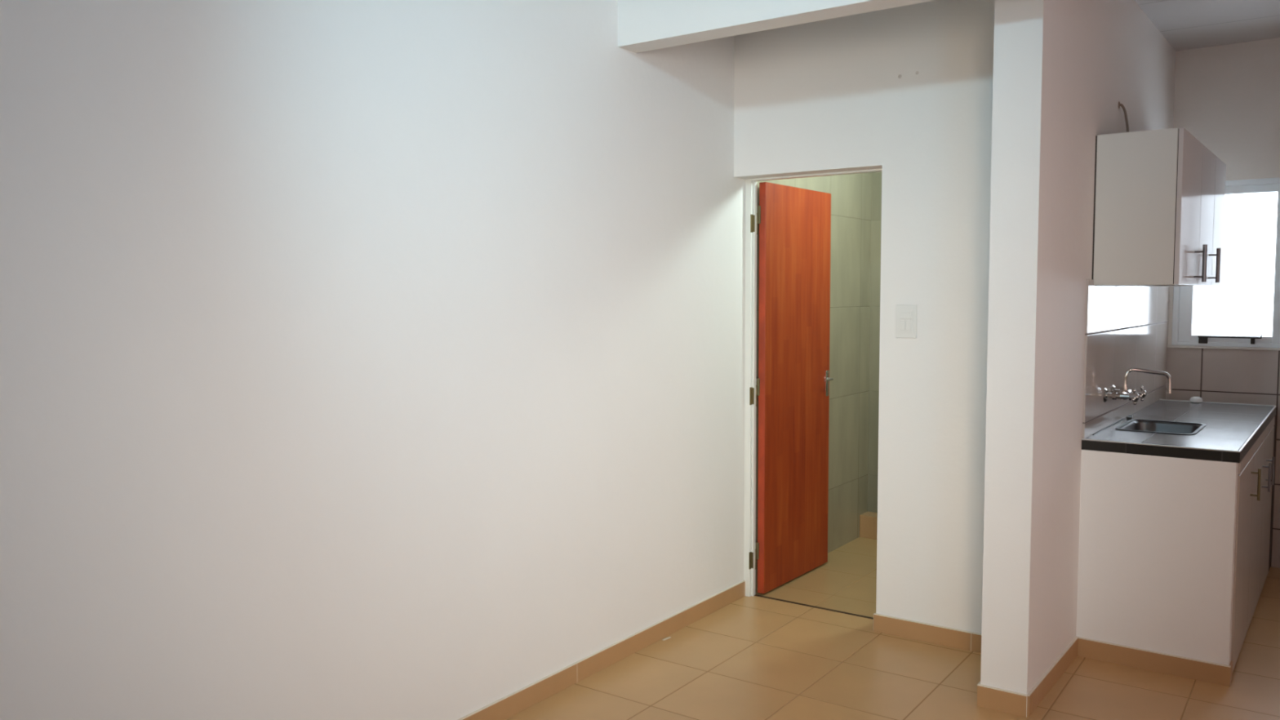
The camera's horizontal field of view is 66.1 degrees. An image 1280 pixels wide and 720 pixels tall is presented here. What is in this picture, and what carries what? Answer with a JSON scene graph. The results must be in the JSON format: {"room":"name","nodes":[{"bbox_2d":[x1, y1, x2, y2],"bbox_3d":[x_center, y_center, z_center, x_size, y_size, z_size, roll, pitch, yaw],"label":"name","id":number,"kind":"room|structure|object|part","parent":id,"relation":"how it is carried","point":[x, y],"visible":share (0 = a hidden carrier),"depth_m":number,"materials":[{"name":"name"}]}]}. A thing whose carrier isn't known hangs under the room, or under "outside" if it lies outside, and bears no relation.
{"room":"studio apartment","nodes":[
{"label":"studio apartment","id":0,"kind":"room"},
{"bbox_2d":[0,0,871,719],"bbox_3d":[-0.789,-0.262,3.104,0.210,3.100,8.400,3,5,35],"label":"wall","id":1,"kind":"structure","parent":0,"point":[359,359],"depth_m":2.92,"materials":[{"name":"white paint"}]},
{"bbox_2d":[457,580,745,719],"bbox_3d":[-1.249,1.304,2.380,0.009,0.078,6.108,3,5,35],"label":"baseboard","id":2,"kind":"structure","parent":1,"relation":"attached to","point":[511,704],"depth_m":3.91,"materials":[{"name":"beige tile"}]},
{"bbox_2d":[617,0,934,53],"bbox_3d":[1.576,-1.480,2.748,4.010,0.638,0.123,3,5,35],"label":"beam","id":3,"kind":"structure","parent":1,"relation":"attached to","point":[643,25],"depth_m":3.63,"materials":[{"name":"white paint"}]},
{"bbox_2d":[733,0,994,633],"bbox_3d":[1.062,-0.353,4.339,1.400,3.100,0.160,3,5,35],"label":"wall","id":4,"kind":"structure","parent":0,"point":[828,95],"depth_m":4.17,"materials":[{"name":"white paint"}]},
{"bbox_2d":[743,168,881,596],"bbox_3d":[1.028,0.140,4.902,0.730,2.040,0.767,3,5,35],"label":"door","id":5,"kind":"structure","parent":4,"relation":"in","point":[792,385],"depth_m":4.97,"materials":[{"name":"orange wood"}]},
{"bbox_3d":[0.805,0.129,5.088,0.038,2.014,0.714,3,5,36],"label":"panel","id":6,"kind":"part","parent":5,"relation":"part of","materials":[{"name":"orange wood"}]},
{"bbox_3d":[1.009,0.128,5.301,0.040,0.140,0.100,3,5,36],"label":"handle","id":7,"kind":"part","parent":5,"relation":"part of","materials":[{"name":"silver metal"}]},
{"bbox_2d":[754,594,873,619],"bbox_3d":[0.844,1.177,4.683,0.700,0.003,0.014,3,5,35],"label":"trim","id":8,"kind":"structure","parent":4,"relation":"attached to","point":[864,616],"depth_m":4.68,"materials":[{"name":"brown tile"}]},
{"bbox_2d":[895,304,917,337],"bbox_3d":[1.133,-0.164,4.194,0.092,0.142,0.016,3,5,35],"label":"light switch","id":9,"kind":"object","parent":4,"relation":"attached to","point":[905,314],"visible":1,"depth_m":4.19,"materials":[{"name":"white plastic"}]},
{"bbox_2d":[873,613,981,653],"bbox_3d":[1.294,1.171,4.190,0.621,0.078,0.029,3,5,35],"label":"baseboard","id":10,"kind":"structure","parent":4,"relation":"attached to","point":[925,632],"depth_m":4.21,"materials":[{"name":"beige tile"}]},
{"bbox_2d":[866,171,881,512],"bbox_3d":[1.991,-0.314,5.703,1.345,2.830,0.150,3,5,35],"label":"wall","id":11,"kind":"structure","parent":0,"point":[876,184],"depth_m":6.02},
{"bbox_2d":[859,511,877,539],"bbox_3d":[1.916,1.036,5.686,1.321,0.139,0.120,3,5,35],"label":"trim","id":12,"kind":"structure","parent":11,"relation":"attached to","point":[868,520],"depth_m":5.99,"materials":[{"name":"beige tile"}]},
{"bbox_2d":[505,537,1279,719],"bbox_3d":[1.129,1.390,2.290,4.400,0.102,9.100,3,5,35],"label":"floor","id":13,"kind":"structure","parent":0,"point":[755,657],"depth_m":3.84,"materials":[{"name":"beige tile"}]},
{"bbox_2d":[1231,416,1275,671],"bbox_3d":[2.591,0.751,4.604,0.569,0.852,1.714,3,5,36],"label":"base cabinet","id":14,"kind":"object","parent":13,"relation":"on","point":[1255,474],"visible":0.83,"depth_m":4.24,"materials":[{"name":"beige"}]},
{"bbox_2d":[1081,396,1276,462],"bbox_3d":[2.550,0.286,4.557,0.553,0.076,1.792,3,5,36],"label":"countertop","id":15,"kind":"structure","parent":14,"relation":"on","point":[1231,430],"depth_m":4.14,"materials":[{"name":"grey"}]},
{"bbox_2d":[1126,414,1133,418],"bbox_3d":[2.303,0.268,4.629,0.024,0.014,0.048,3,5,36],"label":"plug","id":16,"kind":"object","parent":15,"relation":"on","point":[1130,416],"visible":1,"depth_m":4.61,"materials":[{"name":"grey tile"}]},
{"bbox_2d":[1115,418,1206,435],"bbox_3d":[2.300,0.367,4.348,0.309,0.151,0.429,3,5,36],"label":"sink","id":17,"kind":"object","parent":15,"relation":"in","point":[1140,425],"visible":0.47,"depth_m":4.49,"materials":[{"name":"grey metal"}]},
{"bbox_3d":[2.985,0.213,5.284,0.060,0.031,0.060,3,5,36],"label":"white knob","id":18,"kind":"part","parent":15,"relation":"part of","materials":[{"name":"white plastic"}]},
{"bbox_3d":[3.082,0.228,5.273,0.536,0.004,0.006,3,5,36],"label":"trim","id":19,"kind":"part","parent":15,"relation":"part of","materials":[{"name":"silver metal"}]},
{"bbox_3d":[2.444,0.811,4.004,0.018,0.775,0.565,3,5,36],"label":"door","id":20,"kind":"part","parent":14,"relation":"part of","materials":[{"name":"beige"}]},
{"bbox_3d":[2.573,0.519,4.116,0.035,0.135,0.011,3,5,36],"label":"handle","id":21,"kind":"part","parent":14,"relation":"part of","materials":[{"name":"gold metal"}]},
{"bbox_3d":[2.784,0.778,4.463,0.018,0.775,0.565,3,5,36],"label":"door","id":22,"kind":"part","parent":14,"relation":"part of","materials":[{"name":"beige"}]},
{"bbox_3d":[2.782,0.361,4.434,0.018,0.052,1.714,3,5,36],"label":"rail","id":23,"kind":"part","parent":14,"relation":"part of","materials":[{"name":"beige"}]},
{"bbox_3d":[3.123,0.746,4.921,0.018,0.775,0.565,3,5,36],"label":"door","id":24,"kind":"part","parent":14,"relation":"part of","materials":[{"name":"beige"}]},
{"bbox_3d":[2.913,0.544,4.578,0.035,0.135,0.011,3,5,36],"label":"handle","id":25,"kind":"part","parent":14,"relation":"part of","materials":[{"name":"grey metal"}]},
{"bbox_3d":[3.035,0.533,4.744,0.035,0.135,0.011,3,5,36],"label":"handle","id":26,"kind":"part","parent":14,"relation":"part of","materials":[{"name":"grey metal"}]},
{"bbox_2d":[980,0,1175,694],"bbox_3d":[2.170,-0.374,4.602,0.220,3.100,2.944,3,5,35],"label":"wall partition","id":27,"kind":"structure","parent":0,"point":[1063,68],"depth_m":3.51,"materials":[{"name":"white paint"}]},
{"bbox_2d":[977,684,1026,717],"bbox_3d":[1.295,1.217,3.521,0.173,0.078,0.009,3,5,35],"label":"baseboard","id":28,"kind":"structure","parent":27,"relation":"attached to","point":[989,697],"depth_m":3.52,"materials":[{"name":"beige tile"}]},
{"bbox_2d":[1026,635,1078,716],"bbox_3d":[1.585,1.199,3.765,0.010,0.078,0.732,3,5,36],"label":"baseboard","id":29,"kind":"structure","parent":27,"relation":"attached to","point":[1041,689],"depth_m":3.71,"materials":[{"name":"beige tile"}]},
{"bbox_2d":[1118,101,1128,132],"bbox_3d":[2.156,-1.042,4.384,0.031,0.199,0.153,3,5,36],"label":"power cable","id":30,"kind":"object","parent":27,"relation":"attached to","point":[1122,105],"visible":0.79,"depth_m":4.35,"materials":[{"name":"brown plastic"}]},
{"bbox_2d":[1081,279,1169,438],"bbox_3d":[2.396,-0.039,4.786,0.011,0.685,1.998,3,5,36],"label":"backsplash","id":31,"kind":"structure","parent":27,"relation":"attached to","point":[1126,326],"depth_m":4.53,"materials":[{"name":"grey tile"}]},
{"bbox_2d":[1103,367,1172,404],"bbox_3d":[2.169,0.111,4.286,0.232,0.153,0.240,3,5,36],"label":"kitchen faucet","id":32,"kind":"object","parent":31,"relation":"attached to","point":[1124,393],"visible":1,"depth_m":4.30,"materials":[{"name":"silver metal"}]},
{"bbox_3d":[2.105,0.157,4.231,0.073,0.070,0.070,3,5,36],"label":"cross handle","id":33,"kind":"part","parent":32,"relation":"part of","materials":[{"name":"silver metal"}]},
{"bbox_3d":[2.206,0.148,4.367,0.073,0.070,0.070,3,5,36],"label":"cross handle","id":34,"kind":"part","parent":32,"relation":"part of","materials":[{"name":"silver metal"}]},
{"bbox_3d":[2.220,0.089,4.309,0.214,0.113,0.029,0,4,3],"label":"spout","id":35,"kind":"part","parent":32,"relation":"part of","materials":[{"name":"silver metal"}]},
{"bbox_2d":[1091,127,1226,286],"bbox_3d":[2.416,-0.643,4.476,0.364,0.608,1.408,3,5,36],"label":"upper cabinet","id":36,"kind":"object","parent":27,"relation":"attached to","point":[1159,195],"visible":0.99,"depth_m":3.95,"materials":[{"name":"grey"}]},
{"bbox_3d":[2.261,-0.614,4.054,0.018,0.606,0.540,3,5,36],"label":"door","id":37,"kind":"part","parent":36,"relation":"part of","materials":[{"name":"white metal"}]},
{"bbox_3d":[2.368,-0.408,4.159,0.046,0.157,0.017,3,5,36],"label":"handle","id":38,"kind":"part","parent":36,"relation":"part of","materials":[{"name":"grey metal"}]},
{"bbox_3d":[2.558,-0.642,4.456,0.018,0.606,0.450,3,5,36],"label":"door","id":39,"kind":"part","parent":36,"relation":"part of","materials":[{"name":"white metal"}]},
{"bbox_3d":[2.644,-0.435,4.532,0.046,0.157,0.017,3,5,36],"label":"handle","id":40,"kind":"part","parent":36,"relation":"part of","materials":[{"name":"grey metal"}]},
{"bbox_3d":[2.814,-0.667,4.802,0.018,0.606,0.402,3,5,36],"label":"door","id":41,"kind":"part","parent":36,"relation":"part of","materials":[{"name":"white metal"}]},
{"bbox_2d":[1075,449,1238,665],"bbox_3d":[2.036,0.799,3.902,0.542,0.855,0.070,3,5,36],"label":"panel","id":42,"kind":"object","parent":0,"point":[1157,534],"depth_m":3.86,"materials":[{"name":"white paint"}]},
{"bbox_2d":[1077,636,1232,686],"bbox_3d":[2.041,1.187,3.920,0.540,0.078,0.079,3,5,36],"label":"baseboard","id":43,"kind":"structure","parent":42,"relation":"attached to","point":[1147,660],"depth_m":3.88,"materials":[{"name":"beige tile"}]},
{"bbox_2d":[1134,0,1279,51],"bbox_3d":[2.766,-1.696,4.410,4.400,0.100,4.000,3,5,35],"label":"ceiling","id":44,"kind":"structure","parent":0,"point":[1185,24],"depth_m":4.86,"materials":[{"name":"white paint"}]},
{"bbox_2d":[1167,37,1279,346],"bbox_3d":[4.061,-0.400,4.880,2.650,3.100,0.150,3,5,36],"label":"wall","id":45,"kind":"structure","parent":0,"point":[1227,97],"depth_m":5.34,"materials":[{"name":"white paint"}]},
{"bbox_2d":[1165,347,1279,568],"bbox_3d":[3.976,0.562,4.911,2.450,1.178,0.012,3,5,36],"label":"tiles","id":46,"kind":"structure","parent":45,"relation":"attached to","point":[1246,376],"depth_m":5.40,"materials":[{"name":"white tile"}]},
{"bbox_2d":[1167,345,1279,350],"bbox_3d":[3.989,-0.033,4.890,2.450,0.012,0.083,3,5,36],"label":"trim","id":47,"kind":"structure","parent":45,"relation":"attached to","point":[1168,346],"depth_m":5.41,"materials":[{"name":"white plastic"}]},
{"bbox_2d":[1171,177,1279,347],"bbox_3d":[3.442,-0.519,5.274,1.023,0.908,0.091,3,5,36],"label":"window","id":48,"kind":"structure","parent":45,"relation":"in","point":[1244,311],"depth_m":5.38,"materials":[{"name":"white"}]},
{"bbox_3d":[3.261,-0.520,5.407,0.395,0.790,0.004,3,5,36],"label":"glass pane","id":49,"kind":"part","parent":48,"relation":"part of","materials":[{"name":"white"}]},
{"bbox_2d":[1268,407,1276,570],"bbox_3d":[3.143,0.684,5.397,0.542,0.872,0.211,3,5,36],"label":"wall","id":50,"kind":"structure","parent":0,"point":[1274,425],"depth_m":5.27,"materials":[{"name":"grey tile"}]}
]}

